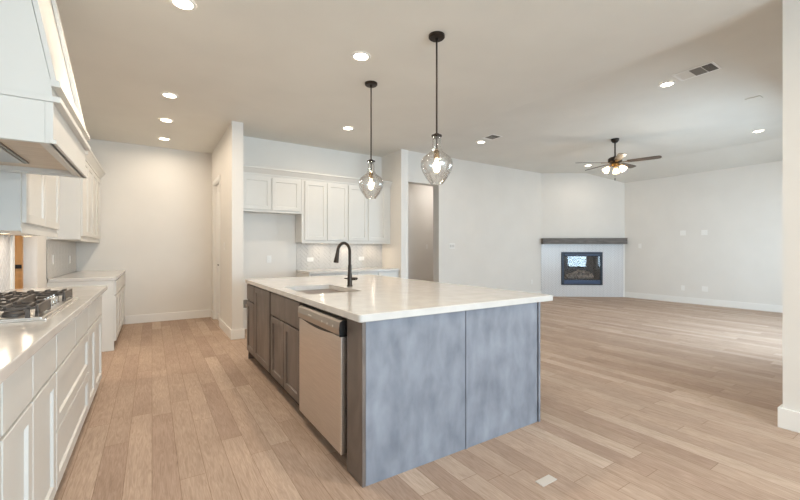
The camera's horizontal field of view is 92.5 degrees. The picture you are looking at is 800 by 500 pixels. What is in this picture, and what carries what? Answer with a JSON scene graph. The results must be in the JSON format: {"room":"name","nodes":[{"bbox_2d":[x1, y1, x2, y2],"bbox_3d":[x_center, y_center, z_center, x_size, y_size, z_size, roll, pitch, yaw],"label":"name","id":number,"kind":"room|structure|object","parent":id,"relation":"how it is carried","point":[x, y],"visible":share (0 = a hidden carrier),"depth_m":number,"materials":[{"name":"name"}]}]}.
{"room":"kitchen","nodes":[
{"label":"kitchen","id":0,"kind":"room"},
{"bbox_2d":[0,234,71,291],"bbox_3d":[-1.711,-0.275,0.637,0.140,3.050,13.230,0,0,-33],"label":"wall","id":1,"kind":"structure","parent":0,"point":[42,282],"depth_m":4.21,"materials":[{"name":"paint"}]},
{"bbox_2d":[0,235,9,291],"bbox_3d":[-2.243,0.108,1.597,0.008,0.456,3.920,0,0,-33],"label":"tile backsplash","id":2,"kind":"structure","parent":1,"relation":"attached to","point":[4,240],"depth_m":3.13,"materials":[{"name":"grey tile"}]},
{"bbox_2d":[15,235,22,288],"bbox_3d":[-4.243,0.035,3.729,0.830,2.410,0.048,0,0,-33],"label":"door","id":3,"kind":"structure","parent":1,"relation":"in","point":[18,239],"depth_m":3.92,"materials":[{"name":"brown wood"}]},
{"bbox_2d":[11,235,36,288],"bbox_3d":[-3.654,0.000,3.639,0.162,2.500,0.920,0,0,-33],"label":"trim","id":4,"kind":"structure","parent":1,"relation":"attached to","point":[29,242],"depth_m":4.01,"materials":[{"name":"white"}]},
{"bbox_2d":[0,172,58,237],"bbox_3d":[-2.906,-0.631,2.907,0.320,1.042,1.150,0,0,-33],"label":"upper cabinet","id":5,"kind":"object","parent":1,"relation":"attached to","point":[29,203],"visible":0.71,"depth_m":2.67,"materials":[{"name":"white wood"}]},
{"bbox_2d":[0,0,90,178],"bbox_3d":[-2.166,-1.149,2.076,0.656,1.298,1.056,0,0,-33],"label":"range hood","id":6,"kind":"object","parent":1,"relation":"attached to","point":[43,131],"visible":1,"depth_m":1.79,"materials":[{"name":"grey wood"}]},
{"bbox_2d":[0,147,23,163],"bbox_3d":[-2.257,-0.521,2.023,0.300,0.006,0.470,0,0,-33],"label":"grille","id":7,"kind":"object","parent":6,"relation":"attached to","point":[7,154],"depth_m":2.15,"materials":[{"name":"silver metal"}]},
{"bbox_2d":[46,240,75,278],"bbox_3d":[-4.610,0.108,5.253,0.008,0.456,2.030,0,0,-33],"label":"tile backsplash","id":8,"kind":"structure","parent":1,"relation":"attached to","point":[61,250],"depth_m":4.99,"materials":[{"name":"grey tile"}]},
{"bbox_2d":[47,161,92,241],"bbox_3d":[-4.216,-0.631,4.930,0.320,1.042,1.000,0,0,-33],"label":"upper cabinet","id":9,"kind":"object","parent":1,"relation":"attached to","point":[75,194],"visible":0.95,"depth_m":4.57,"materials":[{"name":"white wood"}]},
{"bbox_2d":[70,171,100,242],"bbox_3d":[-4.759,-0.631,5.769,0.320,1.042,0.995,0,0,-33],"label":"upper cabinet","id":10,"kind":"object","parent":1,"relation":"attached to","point":[96,238],"visible":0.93,"depth_m":5.79,"materials":[{"name":"white wood"}]},
{"bbox_2d":[85,151,104,179],"bbox_3d":[-4.444,-1.206,5.332,0.374,0.112,2.073,0,0,-33],"label":"crown molding","id":11,"kind":"structure","parent":1,"relation":"attached to","point":[90,158],"depth_m":5.36,"materials":[{"name":"white wood"}]},
{"bbox_2d":[76,139,211,323],"bbox_3d":[-4.382,-0.275,6.699,2.245,3.050,0.150,0,0,-33],"label":"wall","id":12,"kind":"structure","parent":0,"point":[156,202],"depth_m":6.70,"materials":[{"name":"paint"}]},
{"bbox_2d":[125,309,211,323],"bbox_3d":[-4.073,1.180,6.801,1.315,0.140,0.016,0,0,-33],"label":"baseboard","id":13,"kind":"structure","parent":12,"relation":"attached to","point":[145,318],"depth_m":6.76,"materials":[{"name":"white wood"}]},
{"bbox_2d":[212,121,242,329],"bbox_3d":[-2.871,-0.275,6.293,0.150,3.050,2.175,0,0,-33],"label":"wall partition","id":14,"kind":"structure","parent":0,"point":[227,156],"depth_m":5.43,"materials":[{"name":"paint"}]},
{"bbox_2d":[213,174,219,318],"bbox_3d":[-3.103,0.007,6.640,0.162,2.485,0.850,0,0,-33],"label":"trim","id":15,"kind":"structure","parent":14,"relation":"attached to","point":[216,181],"depth_m":6.90,"materials":[{"name":"white wood"}]},
{"bbox_2d":[217,185,218,320],"bbox_3d":[-3.133,0.045,6.621,0.092,2.390,0.684,0,0,-33],"label":"door","id":16,"kind":"structure","parent":14,"relation":"in","point":[217,185],"depth_m":6.79,"materials":[{"name":"white wood"}]},
{"bbox_2d":[211,310,244,339],"bbox_3d":[-2.863,1.180,6.279,0.182,0.140,2.175,0,0,-33],"label":"baseboard","id":17,"kind":"structure","parent":14,"relation":"attached to","point":[234,334],"depth_m":5.41,"materials":[{"name":"white wood"}]},
{"bbox_2d":[243,136,380,319],"bbox_3d":[-1.444,-0.275,6.797,2.795,3.050,0.140,0,0,-33],"label":"wall","id":18,"kind":"structure","parent":0,"point":[264,234],"depth_m":6.35,"materials":[{"name":"paint"}]},
{"bbox_2d":[243,320,246,328],"bbox_3d":[-2.163,1.180,6.239,0.949,0.140,0.016,0,0,-33],"label":"baseboard","id":19,"kind":"structure","parent":18,"relation":"attached to","point":[244,321],"depth_m":6.05,"materials":[{"name":"white wood"}]},
{"bbox_2d":[243,299,247,308],"bbox_3d":[-2.432,0.850,6.056,0.160,0.160,0.030,0,0,-33],"label":"outlet box","id":20,"kind":"object","parent":18,"relation":"attached to","point":[244,300],"visible":0.41,"depth_m":6.05,"materials":[{"name":"white"}]},
{"bbox_2d":[243,173,301,214],"bbox_3d":[-2.083,-0.869,6.090,0.950,0.572,0.350,0,0,-33],"label":"upper cabinet","id":21,"kind":"object","parent":18,"relation":"attached to","point":[261,193],"visible":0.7,"depth_m":5.96,"materials":[{"name":"white wood"}]},
{"bbox_2d":[243,165,391,187],"bbox_3d":[-1.358,-1.206,6.527,2.641,0.112,0.404,0,0,-33],"label":"crown molding","id":22,"kind":"structure","parent":21,"relation":"attached to","point":[247,169],"depth_m":6.25,"materials":[{"name":"white wood"}]},
{"bbox_2d":[295,179,347,243],"bbox_3d":[-1.337,-0.631,6.573,0.820,1.042,0.350,0,0,-33],"label":"upper cabinet","id":23,"kind":"object","parent":18,"relation":"attached to","point":[323,218],"visible":0.9,"depth_m":6.41,"materials":[{"name":"white wood"}]},
{"bbox_2d":[296,243,381,269],"bbox_3d":[-1.057,0.108,6.958,1.670,0.456,0.008,0,0,-33],"label":"tile backsplash","id":24,"kind":"structure","parent":18,"relation":"attached to","point":[323,254],"depth_m":6.88,"materials":[{"name":"grey tile"}]},
{"bbox_2d":[348,184,389,243],"bbox_3d":[-0.628,-0.631,7.032,0.865,1.042,0.350,0,0,-33],"label":"upper cabinet","id":25,"kind":"object","parent":18,"relation":"attached to","point":[369,218],"visible":0.88,"depth_m":6.87,"materials":[{"name":"white wood"}]},
{"bbox_2d":[381,149,407,278],"bbox_3d":[-0.105,-0.275,7.163,0.150,3.050,0.700,0,0,-33],"label":"wall","id":26,"kind":"structure","parent":0,"point":[394,166],"depth_m":6.93,"materials":[{"name":"paint"}]},
{"bbox_2d":[56,0,782,156],"bbox_3d":[-0.387,-2.050,1.775,6.480,0.500,13.800,0,0,-33],"label":"ceiling","id":27,"kind":"structure","parent":0,"point":[284,70],"depth_m":3.54,"materials":[{"name":"paint"}]},
{"bbox_2d":[158,137,170,140],"bbox_3d":[-3.813,-1.796,6.192,0.180,0.007,0.180,0,0,-33],"label":"recessed light","id":28,"kind":"object","parent":27,"relation":"in","point":[160,138],"visible":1,"depth_m":6.17,"materials":[{"name":"white"}]},
{"bbox_2d":[159,118,173,121],"bbox_3d":[-3.236,-1.796,5.303,0.180,0.007,0.180,0,0,-33],"label":"recessed light","id":29,"kind":"object","parent":27,"relation":"in","point":[160,119],"visible":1,"depth_m":5.30,"materials":[{"name":"white"}]},
{"bbox_2d":[161,92,178,98],"bbox_3d":[-2.676,-1.796,4.450,0.180,0.007,0.180,0,0,-33],"label":"recessed light","id":30,"kind":"object","parent":27,"relation":"in","point":[165,94],"visible":1,"depth_m":4.45,"materials":[{"name":"white"}]},
{"bbox_2d":[169,0,196,10],"bbox_3d":[-1.580,-1.796,2.789,0.180,0.007,0.180,0,0,-33],"label":"recessed light","id":31,"kind":"object","parent":27,"relation":"in","point":[187,5],"visible":1,"depth_m":2.80,"materials":[{"name":"white"}]},
{"bbox_2d":[342,126,353,129],"bbox_3d":[-0.767,-1.796,5.650,0.180,0.007,0.180,0,0,-33],"label":"recessed light","id":32,"kind":"object","parent":27,"relation":"in","point":[344,127],"visible":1,"depth_m":5.65,"materials":[{"name":"white"}]},
{"bbox_2d":[351,51,370,60],"bbox_3d":[-0.362,-1.796,3.554,0.180,0.007,0.180,0,0,-33],"label":"recessed light","id":33,"kind":"object","parent":27,"relation":"in","point":[358,55],"visible":1,"depth_m":3.55,"materials":[{"name":"white"}]},
{"bbox_2d":[358,80,383,198],"bbox_3d":[-0.312,-1.177,4.134,0.271,1.245,0.271,0,0,-33],"label":"pendant lamp","id":34,"kind":"object","parent":27,"relation":"hanging from","point":[370,84],"visible":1,"depth_m":4.12,"materials":[{"name":"clear glass"}]},
{"bbox_2d":[421,31,452,184],"bbox_3d":[0.308,-1.177,3.213,0.271,1.245,0.271,0,0,-33],"label":"pendant lamp","id":35,"kind":"object","parent":27,"relation":"hanging from","point":[435,36],"visible":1,"depth_m":3.20,"materials":[{"name":"clear glass"}]},
{"bbox_2d":[434,148,439,158],"bbox_3d":[0.308,-0.810,3.213,0.050,0.080,0.050,0,0,-33],"label":"socket","id":36,"kind":"object","parent":35,"relation":"attached to","point":[436,152],"depth_m":3.19,"materials":[{"name":"gold metal"}]},
{"bbox_2d":[53,297,799,499],"bbox_3d":[2.587,1.290,3.641,13.500,0.080,13.900,0,0,-33],"label":"floor","id":37,"kind":"structure","parent":0,"point":[641,399],"depth_m":2.70,"materials":[{"name":"brown wood"}]},
{"bbox_2d":[0,384,0,499],"bbox_3d":[-1.191,0.814,0.556,0.642,0.872,0.988,0,0,-33],"label":"base cabinet","id":38,"kind":"object","parent":37,"relation":"on","point":[0,384],"visible":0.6,"depth_m":1.13,"materials":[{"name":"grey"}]},
{"bbox_2d":[0,335,55,499],"bbox_3d":[-1.673,0.814,1.299,0.642,0.872,0.777,0,0,-33],"label":"base cabinet","id":39,"kind":"object","parent":37,"relation":"on","point":[28,395],"visible":0.71,"depth_m":1.41,"materials":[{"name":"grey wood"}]},
{"bbox_2d":[54,306,88,490],"bbox_3d":[-2.181,0.814,2.084,0.642,0.872,1.087,0,0,-33],"label":"base cabinet","id":40,"kind":"object","parent":37,"relation":"on","point":[72,342],"visible":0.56,"depth_m":2.14,"materials":[{"name":"grey wood"}]},
{"bbox_2d":[47,276,120,351],"bbox_3d":[-4.083,0.814,5.021,0.642,0.872,1.012,0,0,-33],"label":"base cabinet","id":41,"kind":"object","parent":37,"relation":"on","point":[111,298],"visible":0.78,"depth_m":4.74,"materials":[{"name":"grey wood"}]},
{"bbox_2d":[87,295,101,407],"bbox_3d":[-2.768,0.814,2.992,0.642,0.872,1.070,0,0,-33],"label":"base cabinet","id":42,"kind":"object","parent":37,"relation":"on","point":[95,309],"visible":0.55,"depth_m":3.04,"materials":[{"name":"grey wood"}]},
{"bbox_2d":[0,285,107,383],"bbox_3d":[-1.982,0.357,1.805,0.656,0.042,3.985,0,0,-33],"label":"countertop","id":43,"kind":"structure","parent":42,"relation":"on","point":[19,341],"depth_m":1.62,"materials":[{"name":"stone"}]},
{"bbox_2d":[0,288,77,322],"bbox_3d":[-2.181,0.297,2.090,0.540,0.078,0.960,0,0,-33],"label":"gas cooktop","id":44,"kind":"object","parent":43,"relation":"in","point":[23,306],"visible":1,"depth_m":2.00,"materials":[{"name":"metal"}]},
{"bbox_2d":[121,273,124,326],"bbox_3d":[-4.627,0.814,5.861,0.642,0.872,0.985,0,0,-33],"label":"base cabinet","id":45,"kind":"object","parent":37,"relation":"on","point":[123,275],"visible":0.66,"depth_m":5.96,"materials":[{"name":"grey wood"}]},
{"bbox_2d":[48,270,124,282],"bbox_3d":[-4.344,0.357,5.434,0.636,0.042,2.009,0,0,-33],"label":"countertop","id":46,"kind":"structure","parent":45,"relation":"on","point":[104,275],"depth_m":4.86,"materials":[{"name":"stone"}]},
{"bbox_2d":[247,284,261,365],"bbox_3d":[-1.411,0.814,4.387,0.580,0.872,0.375,0,0,-33],"label":"base cabinet","id":47,"kind":"object","parent":37,"relation":"on","point":[250,288],"visible":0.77,"depth_m":4.26,"materials":[{"name":"brown wood"}]},
{"bbox_2d":[254,287,278,383],"bbox_3d":[-1.129,0.814,3.951,0.580,0.872,0.660,0,0,-33],"label":"base cabinet","id":48,"kind":"object","parent":37,"relation":"on","point":[262,314],"visible":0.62,"depth_m":3.78,"materials":[{"name":"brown wood"}]},
{"bbox_2d":[271,289,341,404],"bbox_3d":[-0.719,0.814,3.317,0.580,0.872,0.846,0,0,-33],"label":"base cabinet","id":49,"kind":"object","parent":37,"relation":"on","point":[284,310],"visible":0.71,"depth_m":3.13,"materials":[{"name":"brown wood"}]},
{"bbox_2d":[298,304,346,454],"bbox_3d":[-0.287,0.819,2.638,0.614,0.862,0.744,0,0,-33],"label":"dishwasher","id":50,"kind":"object","parent":37,"relation":"on","point":[322,334],"visible":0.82,"depth_m":2.38,"materials":[{"name":"silver metal"}]},
{"bbox_2d":[296,272,356,276],"bbox_3d":[-1.238,0.814,6.465,0.830,0.872,0.640,0,0,-33],"label":"base cabinet","id":51,"kind":"object","parent":37,"relation":"on","point":[297,273],"visible":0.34,"depth_m":6.20,"materials":[{"name":"grey"}]},
{"bbox_2d":[296,267,398,273],"bbox_3d":[-0.884,0.357,6.680,1.677,0.042,0.646,0,0,-33],"label":"countertop","id":52,"kind":"structure","parent":51,"relation":"on","point":[378,269],"depth_m":6.46,"materials":[{"name":"stone"}]},
{"bbox_2d":[357,271,398,277],"bbox_3d":[-0.537,0.814,6.918,0.835,0.872,0.640,0,0,-33],"label":"base cabinet","id":53,"kind":"object","parent":37,"relation":"on","point":[388,273],"visible":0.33,"depth_m":6.72,"materials":[{"name":"grey"}]},
{"bbox_2d":[248,302,539,487],"bbox_3d":[-0.365,0.814,3.604,1.451,0.872,2.872,0,0,-33],"label":"kitchen island","id":54,"kind":"object","parent":37,"relation":"on","point":[421,390],"visible":0.59,"depth_m":2.27,"materials":[{"name":"grey wood"}]},
{"bbox_2d":[245,274,552,322],"bbox_3d":[-0.322,0.357,3.643,1.620,0.042,2.915,0,0,-33],"label":"countertop","id":55,"kind":"structure","parent":54,"relation":"on","point":[370,298],"depth_m":2.77,"materials":[{"name":"stone"}]},
{"bbox_2d":[334,242,357,286],"bbox_3d":[-0.507,0.130,3.484,0.254,0.412,0.088,0,0,-44],"label":"kitchen faucet","id":56,"kind":"object","parent":55,"relation":"on","point":[349,278],"visible":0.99,"depth_m":3.52,"materials":[{"name":"black metal"}]},
{"bbox_2d":[535,475,556,486],"bbox_3d":[0.791,1.248,2.074,0.118,0.004,0.053,0,0,-33],"label":"floor plate","id":57,"kind":"object","parent":37,"relation":"on","point":[548,479],"visible":1,"depth_m":2.07,"materials":[{"name":"beige plastic"}]},
{"bbox_2d":[408,151,540,291],"bbox_3d":[1.238,-0.460,9.707,5.370,3.420,1.750,0,0,-33],"label":"wall","id":58,"kind":"structure","parent":0,"point":[491,214],"depth_m":9.34,"materials":[{"name":"paint"}]},
{"bbox_2d":[449,243,454,248],"bbox_3d":[1.173,-0.090,8.617,0.160,0.115,0.008,0,0,-33],"label":"light switch","id":59,"kind":"object","parent":58,"relation":"attached to","point":[451,245],"visible":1,"depth_m":8.61,"materials":[{"name":"white plastic"}]},
{"bbox_2d":[541,173,624,243],"bbox_3d":[4.900,-0.510,10.318,2.764,3.520,0.120,0,0,4],"label":"wall","id":60,"kind":"structure","parent":0,"point":[573,205],"depth_m":10.26,"materials":[{"name":"paint"}]},
{"bbox_2d":[541,244,624,296],"bbox_3d":[4.880,0.545,10.244,2.160,1.410,0.030,0,0,4],"label":"fireplace surround","id":61,"kind":"object","parent":60,"relation":"attached to","point":[613,285],"visible":0.98,"depth_m":10.24,"materials":[{"name":"grey painted wood"}]},
{"bbox_2d":[561,252,602,284],"bbox_3d":[4.874,0.494,10.455,1.066,0.880,0.490,0,0,4],"label":"gas fireplace","id":62,"kind":"object","parent":61,"relation":"in","point":[577,268],"visible":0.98,"depth_m":10.38,"materials":[{"name":"grey metal"}]},
{"bbox_2d":[542,238,626,243],"bbox_3d":[4.884,-0.237,10.174,2.148,0.155,0.169,0,0,4],"label":"mantel shelf","id":63,"kind":"object","parent":60,"relation":"attached to","point":[544,240],"visible":1,"depth_m":10.09,"materials":[{"name":"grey wood"}]},
{"bbox_2d":[408,4,782,182],"bbox_3d":[3.626,-2.015,7.858,6.870,0.611,7.950,0,0,-33],"label":"ceiling","id":64,"kind":"structure","parent":0,"point":[705,122],"depth_m":6.03,"materials":[{"name":"paint"}]},
{"bbox_2d":[482,134,502,139],"bbox_3d":[1.686,-2.063,7.019,0.260,0.012,0.290,0,0,-33],"label":"ceiling vent","id":65,"kind":"object","parent":64,"relation":"in","point":[492,136],"visible":1,"depth_m":7.00,"materials":[{"name":"white metal"}]},
{"bbox_2d":[583,138,661,178],"bbox_3d":[4.054,-1.683,7.174,1.331,0.775,1.384,0,0,-33],"label":"ceiling fan","id":66,"kind":"object","parent":64,"relation":"hanging from","point":[615,161],"visible":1,"depth_m":7.09,"materials":[{"name":"black metal"}]},
{"bbox_2d":[658,81,675,86],"bbox_3d":[3.329,-2.066,4.776,0.180,0.007,0.180,0,0,-33],"label":"recessed light","id":67,"kind":"object","parent":64,"relation":"in","point":[668,83],"visible":1,"depth_m":4.77,"materials":[{"name":"white"}]},
{"bbox_2d":[671,61,721,80],"bbox_3d":[3.438,-2.063,4.442,0.280,0.012,0.400,0,0,-33],"label":"ceiling vent","id":68,"kind":"object","parent":64,"relation":"in","point":[711,66],"visible":1,"depth_m":4.42,"materials":[{"name":"white metal"}]},
{"bbox_2d":[675,71,694,79],"bbox_3d":[3.379,-2.061,4.532,0.220,0.007,0.125,0,0,-33],"label":"grille","id":69,"kind":"object","parent":68,"relation":"attached to","point":[684,75],"depth_m":4.52,"materials":[{"name":"white metal"}]},
{"bbox_2d":[689,67,706,75],"bbox_3d":[3.449,-2.061,4.425,0.220,0.007,0.110,0,0,-33],"label":"grille","id":70,"kind":"object","parent":68,"relation":"attached to","point":[697,71],"depth_m":4.42,"materials":[{"name":"grey metal"}]},
{"bbox_2d":[702,64,718,71],"bbox_3d":[3.509,-2.061,4.333,0.220,0.007,0.090,0,0,-33],"label":"grille","id":71,"kind":"object","parent":68,"relation":"attached to","point":[706,67],"depth_m":4.33,"materials":[{"name":"grey metal"}]},
{"bbox_2d":[745,95,762,101],"bbox_3d":[4.823,-2.064,5.220,0.130,0.012,0.160,0,0,-33],"label":"ceiling plate","id":72,"kind":"object","parent":64,"relation":"attached to","point":[759,96],"visible":1,"depth_m":5.20,"materials":[{"name":"paint"}]},
{"bbox_2d":[751,129,764,132],"bbox_3d":[6.229,-2.066,6.663,0.180,0.007,0.180,0,0,-33],"label":"recessed light","id":73,"kind":"object","parent":64,"relation":"in","point":[761,130],"visible":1,"depth_m":6.67,"materials":[{"name":"white"}]},
{"bbox_2d":[625,161,782,305],"bbox_3d":[7.220,-0.410,8.398,0.150,3.320,4.950,0,0,-33],"label":"wall","id":74,"kind":"structure","parent":0,"point":[740,258],"depth_m":8.63,"materials":[{"name":"paint"}]},
{"bbox_2d":[625,292,782,312],"bbox_3d":[7.187,1.180,8.297,0.016,0.140,4.484,0,0,-33],"label":"baseboard","id":75,"kind":"structure","parent":74,"relation":"attached to","point":[721,303],"depth_m":8.62,"materials":[{"name":"white wood"}]},
{"bbox_2d":[701,230,707,234],"bbox_3d":[6.923,-0.398,8.710,0.008,0.115,0.115,0,0,-33],"label":"wall outlet","id":76,"kind":"object","parent":74,"relation":"attached to","point":[703,232],"visible":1,"depth_m":8.71,"materials":[{"name":"white plastic"}]},
{"bbox_2d":[702,286,707,291],"bbox_3d":[6.928,0.886,8.703,0.008,0.115,0.115,0,0,-33],"label":"wall outlet","id":77,"kind":"object","parent":74,"relation":"attached to","point":[705,289],"visible":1,"depth_m":8.71,"materials":[{"name":"white plastic"}]},
{"bbox_2d":[783,0,799,411],"bbox_3d":[4.376,-0.435,0.242,0.150,3.370,5.950,0,0,-33],"label":"wall","id":78,"kind":"structure","parent":0,"point":[791,8],"depth_m":2.66,"materials":[{"name":"paint"}]},
{"bbox_2d":[778,404,799,432],"bbox_3d":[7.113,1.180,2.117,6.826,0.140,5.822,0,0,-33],"label":"baseboard","id":79,"kind":"structure","parent":78,"relation":"attached to","point":[788,419],"depth_m":2.66,"materials":[{"name":"white wood"}]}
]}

